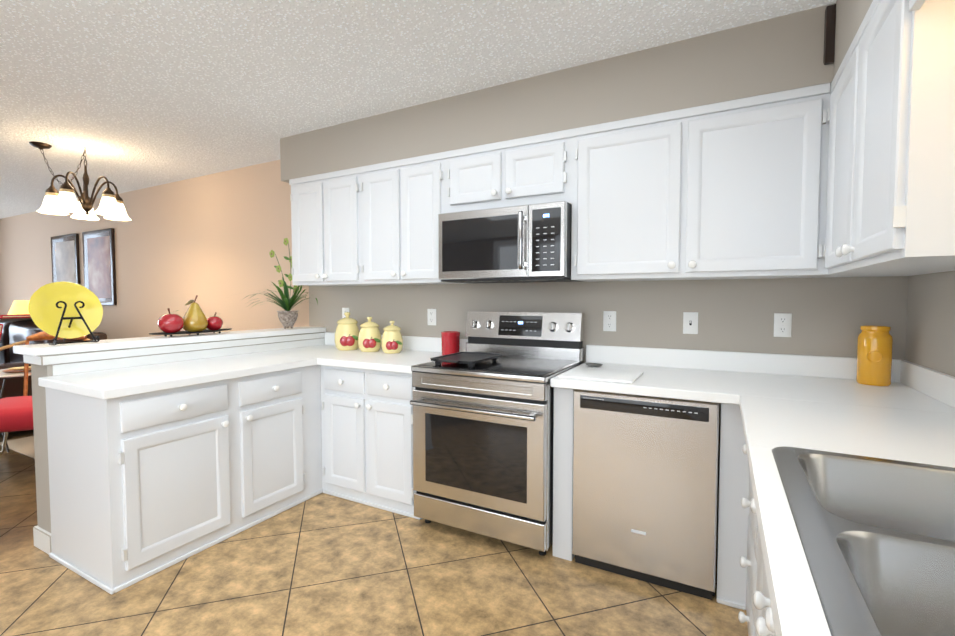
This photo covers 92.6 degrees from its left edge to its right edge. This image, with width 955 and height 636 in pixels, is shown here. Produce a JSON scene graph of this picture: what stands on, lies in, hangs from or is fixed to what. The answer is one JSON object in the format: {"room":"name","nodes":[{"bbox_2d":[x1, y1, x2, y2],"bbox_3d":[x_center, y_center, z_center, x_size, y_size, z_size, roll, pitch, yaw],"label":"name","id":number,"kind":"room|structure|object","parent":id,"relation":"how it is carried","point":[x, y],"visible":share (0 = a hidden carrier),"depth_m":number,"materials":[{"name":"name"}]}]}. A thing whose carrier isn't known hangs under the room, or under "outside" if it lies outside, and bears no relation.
{"room":"kitchen","nodes":[
{"label":"kitchen","id":0,"kind":"room"},
{"bbox_2d":[8,300,28,314],"bbox_3d":[-6.072,0.377,6.112,0.600,1.221,0.310,1,3,28],"label":"table lamp","id":1,"kind":"object","parent":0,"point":[19,307],"visible":0.27,"depth_m":6.00,"materials":[{"name":"yellow fabric"}]},
{"bbox_2d":[23,332,324,553],"bbox_3d":[-1.739,0.632,3.003,0.213,0.977,1.760,1,3,28],"label":"wall","id":2,"kind":"structure","parent":0,"point":[57,364],"depth_m":2.34,"materials":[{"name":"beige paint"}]},
{"bbox_2d":[13,326,325,355],"bbox_3d":[-1.755,0.124,2.973,0.242,0.038,1.787,1,3,28],"label":"bar","id":3,"kind":"object","parent":2,"relation":"on","point":[48,349],"visible":0.98,"depth_m":2.60,"materials":[{"name":"white laminate"}]},
{"bbox_2d":[28,281,102,344],"bbox_3d":[-2.078,-0.029,2.327,0.163,0.317,0.302,1,3,28],"label":"plate","id":4,"kind":"object","parent":3,"relation":"on","point":[65,310],"visible":1,"depth_m":2.33,"materials":[{"name":"yellow ceramic"}]},
{"bbox_2d":[149,295,231,336],"bbox_3d":[-1.799,-0.018,2.888,0.156,0.252,0.513,1,3,28],"label":"fruit tray","id":5,"kind":"object","parent":3,"relation":"on","point":[194,320],"visible":1,"depth_m":2.84,"materials":[{"name":"black metal"}]},
{"bbox_2d":[243,238,317,328],"bbox_3d":[-1.570,-0.265,3.484,0.592,0.694,0.624,1,3,28],"label":"potted plant","id":6,"kind":"object","parent":3,"relation":"on","point":[287,318],"visible":0.81,"depth_m":3.48,"materials":[{"name":"green plant"}]},
{"bbox_2d":[0,430,747,635],"bbox_3d":[-4.093,1.209,2.110,11.000,0.100,6.000,1,3,28],"label":"floor","id":7,"kind":"structure","parent":0,"point":[322,564],"depth_m":1.96,"materials":[{"name":"tile"}]},
{"bbox_2d":[0,436,34,458],"bbox_3d":[-3.194,1.075,3.995,1.600,0.006,1.020,1,3,28],"label":"dining rug","id":8,"kind":"object","parent":7,"relation":"on","point":[24,445],"depth_m":3.86,"materials":[{"name":"beige carpet"}]},
{"bbox_2d":[0,366,30,451],"bbox_3d":[-3.863,0.743,3.897,0.550,0.656,0.550,1,3,28],"label":"side table","id":9,"kind":"object","parent":8,"relation":"on","point":[13,372],"visible":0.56,"depth_m":3.70,"materials":[{"name":"brown wood"}]},
{"bbox_2d":[0,331,89,453],"bbox_3d":[-3.335,0.600,3.450,1.020,0.987,1.028,1,3,28],"label":"armchair","id":10,"kind":"object","parent":8,"relation":"on","point":[16,413],"visible":0.38,"depth_m":3.28,"materials":[{"name":"red fabric"}]},
{"bbox_2d":[0,314,106,433],"bbox_3d":[-5.220,0.470,4.932,2.720,1.035,0.960,1,3,28],"label":"sofa","id":11,"kind":"object","parent":7,"relation":"on","point":[17,328],"visible":0.27,"depth_m":4.70,"materials":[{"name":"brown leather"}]},
{"bbox_2d":[45,365,322,594],"bbox_3d":[-1.512,0.723,2.543,0.638,0.834,1.159,1,3,28],"label":"base cabinet","id":12,"kind":"object","parent":7,"relation":"on","point":[142,486],"visible":1,"depth_m":2.15,"materials":[{"name":"white wood"}]},
{"bbox_2d":[38,332,334,398],"bbox_3d":[-1.377,0.224,2.783,0.630,0.140,1.772,1,3,28],"label":"countertop","id":13,"kind":"structure","parent":12,"relation":"on","point":[119,382],"depth_m":2.30,"materials":[{"name":"white laminate"}]},
{"bbox_2d":[320,365,422,519],"bbox_3d":[-0.523,0.703,3.000,0.776,0.834,0.618,1,3,28],"label":"base cabinet","id":14,"kind":"object","parent":7,"relation":"on","point":[367,433],"depth_m":2.72,"materials":[{"name":"white wood"}]},
{"bbox_2d":[318,335,467,373],"bbox_3d":[-0.514,0.217,2.952,0.733,0.140,0.657,1,3,28],"label":"countertop","id":15,"kind":"structure","parent":14,"relation":"on","point":[416,350],"depth_m":2.99,"materials":[{"name":"white laminate"}]},
{"bbox_2d":[335,312,359,349],"bbox_3d":[-0.936,0.093,3.317,0.214,0.274,0.191,1,3,28],"label":"canister","id":16,"kind":"object","parent":15,"relation":"on","point":[347,331],"visible":0.96,"depth_m":3.26,"materials":[{"name":"yellow ceramic"}]},
{"bbox_2d":[358,316,380,351],"bbox_3d":[-0.752,0.112,3.219,0.191,0.246,0.172,1,3,28],"label":"medium canister","id":17,"kind":"object","parent":15,"relation":"on","point":[369,337],"visible":1,"depth_m":3.17,"materials":[{"name":"yellow ceramic"}]},
{"bbox_2d":[381,320,402,353],"bbox_3d":[-0.578,0.128,3.125,0.172,0.222,0.156,1,3,28],"label":"canister","id":18,"kind":"object","parent":15,"relation":"on","point":[391,340],"visible":1,"depth_m":3.08,"materials":[{"name":"yellow ceramic"}]},
{"bbox_2d":[441,331,459,354],"bbox_3d":[-0.175,0.168,2.972,0.125,0.155,0.125,1,3,28],"label":"crock","id":19,"kind":"object","parent":15,"relation":"on","point":[450,340],"visible":0.77,"depth_m":2.92,"materials":[{"name":"red ceramic"}]},
{"bbox_2d":[410,311,583,555],"bbox_3d":[0.123,0.557,2.558,0.758,1.164,0.728,1,3,28],"label":"range","id":20,"kind":"object","parent":7,"relation":"on","point":[482,448],"visible":0.92,"depth_m":2.31,"materials":[{"name":"silver metal"}]},
{"bbox_2d":[430,351,501,366],"bbox_3d":[-0.057,0.231,2.571,0.276,0.036,0.430,1,3,28],"label":"griddle","id":21,"kind":"object","parent":20,"relation":"on","point":[471,359],"visible":1,"depth_m":2.56,"materials":[{"name":"grey metal"}]},
{"bbox_2d":[572,389,718,599],"bbox_3d":[0.844,0.740,2.246,0.597,0.826,0.600,1,3,28],"label":"dishwasher","id":22,"kind":"object","parent":7,"relation":"on","point":[644,485],"visible":1,"depth_m":1.97,"materials":[{"name":"silver metal"}]},
{"bbox_2d":[738,444,749,631],"bbox_3d":[1.214,0.770,1.428,0.618,0.834,0.549,1,3,28],"label":"base cabinet","id":23,"kind":"object","parent":7,"relation":"on","point":[745,502],"depth_m":1.58,"materials":[{"name":"white wood"}]},
{"bbox_2d":[748,476,775,635],"bbox_3d":[0.862,0.798,0.773,0.618,0.834,0.940,1,3,28],"label":"base cabinet","id":24,"kind":"object","parent":7,"relation":"on","point":[758,618],"depth_m":1.25,"materials":[{"name":"white wood"}]},
{"bbox_2d":[550,345,725,403],"bbox_3d":[0.820,0.247,2.238,0.743,0.140,0.657,1,3,28],"label":"countertop","id":25,"kind":"structure","parent":24,"relation":"on","point":[684,374],"depth_m":2.27,"materials":[{"name":"white laminate"}]},
{"bbox_2d":[585,363,602,367],"bbox_3d":[0.619,0.258,2.457,0.094,0.013,0.135,1,3,28],"label":"spoon rest","id":26,"kind":"object","parent":25,"relation":"on","point":[591,365],"visible":0.88,"depth_m":2.48,"materials":[{"name":"grey metal"}]},
{"bbox_2d":[558,367,642,383],"bbox_3d":[0.602,0.272,2.208,0.335,0.011,0.320,1,3,28],"label":"cutting board","id":27,"kind":"object","parent":25,"relation":"on","point":[609,375],"visible":1,"depth_m":2.17,"materials":[{"name":"white plastic"}]},
{"bbox_2d":[726,351,954,635],"bbox_3d":[0.514,0.294,0.166,0.678,0.514,4.599,1,3,28],"label":"countertop","id":28,"kind":"structure","parent":24,"relation":"on","point":[854,488],"depth_m":1.00,"materials":[{"name":"white laminate"}]},
{"bbox_2d":[772,446,954,635],"bbox_3d":[0.794,0.435,0.641,0.585,0.191,0.865,1,3,28],"label":"sink","id":29,"kind":"object","parent":28,"relation":"in","point":[872,538],"depth_m":0.71,"materials":[{"name":"silver metal"}]},
{"bbox_2d":[856,325,892,385],"bbox_3d":[1.722,0.161,1.980,0.116,0.252,0.121,1,3,28],"label":"jar","id":30,"kind":"object","parent":28,"relation":"on","point":[874,355],"visible":1,"depth_m":1.94,"materials":[{"name":"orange ceramic"}]},
{"bbox_2d":[0,0,836,218],"bbox_3d":[-4.093,-1.319,2.002,11.000,0.100,6.000,1,3,28],"label":"ceiling","id":31,"kind":"structure","parent":0,"point":[131,95],"depth_m":2.30,"materials":[{"name":"white paint"}]},
{"bbox_2d":[29,141,130,220],"bbox_3d":[-3.055,-1.074,3.590,0.575,0.530,0.549,1,3,28],"label":"chandelier","id":32,"kind":"object","parent":31,"relation":"hanging from","point":[64,202],"visible":1,"depth_m":3.52,"materials":[{"name":"white glass"}]},
{"bbox_2d":[0,160,907,534],"bbox_3d":[-2.735,-0.163,4.588,10.900,2.430,0.150,1,3,28],"label":"wall","id":33,"kind":"structure","parent":0,"point":[831,316],"depth_m":3.76,"materials":[{"name":"beige paint"}]},
{"bbox_2d":[51,233,80,284],"bbox_3d":[-5.246,-0.611,5.811,0.700,0.880,0.034,1,3,28],"label":"framed picture","id":34,"kind":"object","parent":33,"relation":"attached to","point":[65,257],"visible":0.63,"depth_m":5.79,"materials":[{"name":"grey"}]},
{"bbox_2d":[82,228,116,304],"bbox_3d":[-4.479,-0.593,5.400,0.700,0.880,0.034,1,3,28],"label":"framed picture","id":35,"kind":"object","parent":33,"relation":"attached to","point":[99,266],"visible":0.79,"depth_m":5.37,"materials":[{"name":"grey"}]},
{"bbox_2d":[289,167,360,285],"bbox_3d":[-0.996,-0.623,3.345,0.678,0.762,0.358,1,3,28],"label":"upper cabinet","id":36,"kind":"object","parent":33,"relation":"attached to","point":[326,207],"depth_m":3.17,"materials":[{"name":"white wood"}]},
{"bbox_2d":[342,308,348,317],"bbox_3d":[-1.038,-0.023,3.592,0.072,0.116,0.009,1,3,28],"label":"electrical outlet plate","id":37,"kind":"object","parent":33,"relation":"attached to","point":[344,310],"depth_m":3.59,"materials":[{"name":"white plastic"}]},
{"bbox_2d":[361,152,472,285],"bbox_3d":[-0.406,-0.609,3.029,0.661,0.762,0.358,1,3,28],"label":"upper cabinet","id":38,"kind":"object","parent":33,"relation":"attached to","point":[402,200],"depth_m":2.87,"materials":[{"name":"white wood"}]},
{"bbox_2d":[427,309,435,324],"bbox_3d":[-0.322,-0.006,3.209,0.072,0.116,0.009,1,3,28],"label":"electrical outlet plate","id":39,"kind":"object","parent":33,"relation":"attached to","point":[431,313],"depth_m":3.21,"materials":[{"name":"white plastic"}]},
{"bbox_2d":[445,129,572,212],"bbox_3d":[0.225,-0.793,2.683,0.770,0.366,0.358,1,3,28],"label":"upper cabinet","id":40,"kind":"object","parent":33,"relation":"attached to","point":[536,169],"depth_m":2.50,"materials":[{"name":"white wood"}]},
{"bbox_2d":[438,201,582,283],"bbox_3d":[0.195,-0.406,2.643,0.760,0.394,0.483,1,3,28],"label":"microwave","id":41,"kind":"object","parent":40,"relation":"attached to","point":[523,243],"visible":0.98,"depth_m":2.45,"materials":[{"name":"silver metal"}]},
{"bbox_2d":[603,311,615,330],"bbox_3d":[0.761,0.019,2.628,0.072,0.116,0.009,1,3,28],"label":"electrical outlet plate","id":42,"kind":"object","parent":33,"relation":"attached to","point":[609,317],"depth_m":2.63,"materials":[{"name":"white plastic"}]},
{"bbox_2d":[683,312,697,333],"bbox_3d":[1.132,0.027,2.425,0.072,0.116,0.017,1,3,28],"label":"light switch","id":43,"kind":"object","parent":33,"relation":"attached to","point":[690,319],"depth_m":2.43,"materials":[{"name":"white plastic"}]},
{"bbox_2d":[570,83,828,281],"bbox_3d":[1.023,-0.577,2.264,1.041,0.762,0.358,1,3,28],"label":"upper cabinet","id":44,"kind":"object","parent":33,"relation":"attached to","point":[734,189],"depth_m":2.07,"materials":[{"name":"white wood"}]},
{"bbox_2d":[774,313,791,336],"bbox_3d":[1.495,0.035,2.235,0.072,0.116,0.009,1,3,28],"label":"electrical outlet plate","id":45,"kind":"object","parent":33,"relation":"attached to","point":[782,324],"depth_m":2.23,"materials":[{"name":"white plastic"}]},
{"bbox_2d":[280,4,831,182],"bbox_3d":[0.062,-1.146,2.765,3.270,0.310,0.345,1,3,28],"label":"soffit","id":46,"kind":"structure","parent":0,"point":[778,54],"depth_m":2.29,"materials":[{"name":"beige paint"}]},
{"bbox_2d":[823,4,835,64],"bbox_3d":[1.482,-1.143,1.959,0.034,0.225,0.300,1,3,28],"label":"framed picture","id":47,"kind":"object","parent":46,"relation":"attached to","point":[829,34],"visible":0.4,"depth_m":1.83,"materials":[{"name":"brown"}]},
{"bbox_2d":[828,0,872,82],"bbox_3d":[0.426,-1.011,-0.410,0.345,0.310,5.600,1,3,28],"label":"soffit","id":48,"kind":"structure","parent":0,"point":[850,14],"depth_m":1.67,"materials":[{"name":"beige paint"}]},
{"bbox_2d":[905,271,954,376],"bbox_3d":[0.644,0.053,-0.481,0.150,2.430,5.600,1,3,28],"label":"wall","id":49,"kind":"structure","parent":0,"point":[930,333],"depth_m":1.77,"materials":[{"name":"beige paint"}]},
{"bbox_2d":[821,0,954,277],"bbox_3d":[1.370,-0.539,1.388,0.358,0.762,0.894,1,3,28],"label":"upper cabinet","id":50,"kind":"object","parent":49,"relation":"attached to","point":[891,177],"visible":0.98,"depth_m":1.09,"materials":[{"name":"white wood"}]}
]}

